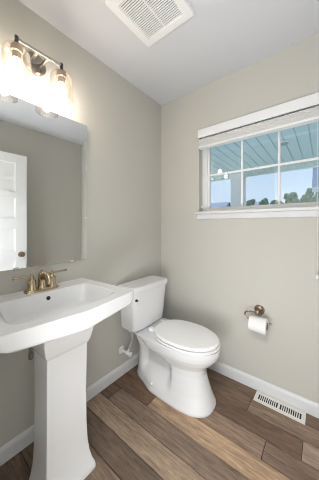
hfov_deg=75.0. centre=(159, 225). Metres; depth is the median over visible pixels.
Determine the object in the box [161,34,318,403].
wall
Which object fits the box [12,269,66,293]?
faucet
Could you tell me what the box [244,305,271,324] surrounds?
toilet paper holder
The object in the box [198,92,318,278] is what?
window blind
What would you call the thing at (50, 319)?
basin
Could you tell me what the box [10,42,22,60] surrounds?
socket
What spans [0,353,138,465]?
baseboard
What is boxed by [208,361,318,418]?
baseboard
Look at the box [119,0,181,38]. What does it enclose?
grille
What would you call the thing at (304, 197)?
tree
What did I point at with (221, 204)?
house
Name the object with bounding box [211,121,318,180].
ceiling
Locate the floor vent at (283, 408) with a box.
[253,391,305,424]
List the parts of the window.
sash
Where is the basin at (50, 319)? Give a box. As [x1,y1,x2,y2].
[0,278,133,352]
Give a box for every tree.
[246,199,255,205]
[259,198,268,204]
[283,193,291,202]
[287,192,299,202]
[300,194,307,202]
[305,188,315,201]
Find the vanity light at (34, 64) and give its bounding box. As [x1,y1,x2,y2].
[0,34,73,107]
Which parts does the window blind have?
rail, lift cord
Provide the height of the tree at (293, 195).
6.161 m
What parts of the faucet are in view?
lever, handle, plate, spout, handle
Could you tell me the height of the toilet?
0.758 m
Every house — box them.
[211,202,230,207]
[312,167,318,201]
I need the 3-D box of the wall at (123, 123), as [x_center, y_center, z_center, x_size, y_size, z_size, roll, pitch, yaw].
[-1.012,0.000,0.913,0.120,2.440,3.440,0,0,38]
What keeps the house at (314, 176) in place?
on the ground
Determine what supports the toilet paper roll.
hanging from the toilet paper holder
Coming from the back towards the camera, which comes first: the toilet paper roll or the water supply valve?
the water supply valve
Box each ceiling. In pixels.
[18,0,318,104]
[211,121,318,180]
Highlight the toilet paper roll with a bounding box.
[248,315,268,334]
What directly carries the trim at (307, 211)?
attached to the wall at (215, 271)
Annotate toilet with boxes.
[118,275,220,417]
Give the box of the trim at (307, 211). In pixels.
[195,206,318,218]
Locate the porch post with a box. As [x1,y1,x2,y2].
[230,173,245,206]
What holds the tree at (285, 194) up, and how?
on the ground
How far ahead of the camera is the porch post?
4.95 m
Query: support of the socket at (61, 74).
attached to the vanity light at (34, 64)
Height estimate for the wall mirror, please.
0.926 m
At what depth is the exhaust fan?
1.19 m
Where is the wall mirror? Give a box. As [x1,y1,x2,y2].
[0,91,86,270]
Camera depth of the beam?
4.76 m
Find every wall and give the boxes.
[0,0,160,446]
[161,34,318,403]
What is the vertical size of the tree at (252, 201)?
5.605 m
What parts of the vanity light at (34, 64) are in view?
lamp shade, light bulb, arm, plate, arm, light bulb, lamp shade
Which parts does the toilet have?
tank lid, tank, bowl, seat lid, seat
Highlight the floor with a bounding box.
[0,364,318,479]
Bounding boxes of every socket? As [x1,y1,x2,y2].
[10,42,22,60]
[56,69,66,84]
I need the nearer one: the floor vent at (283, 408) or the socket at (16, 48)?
the socket at (16, 48)
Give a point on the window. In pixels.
(207, 152)
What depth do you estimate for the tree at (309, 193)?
26.56 m
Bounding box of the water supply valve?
[119,331,132,356]
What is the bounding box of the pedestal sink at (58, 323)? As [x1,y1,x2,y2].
[0,278,133,479]
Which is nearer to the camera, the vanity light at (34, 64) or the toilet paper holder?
the vanity light at (34, 64)
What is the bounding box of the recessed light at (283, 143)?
[281,140,289,145]
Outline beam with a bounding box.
[211,165,318,181]
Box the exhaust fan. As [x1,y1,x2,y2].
[104,0,194,47]
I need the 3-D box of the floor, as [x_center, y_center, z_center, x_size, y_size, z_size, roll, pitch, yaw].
[-0.314,1.280,0.348,1.915,0.120,3.420,0,0,38]
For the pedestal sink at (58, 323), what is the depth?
0.97 m
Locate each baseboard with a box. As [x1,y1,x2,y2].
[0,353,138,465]
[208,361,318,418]
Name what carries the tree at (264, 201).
on the ground
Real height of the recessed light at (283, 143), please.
0.040 m
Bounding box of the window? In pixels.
[203,104,318,210]
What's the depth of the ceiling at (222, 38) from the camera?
1.34 m

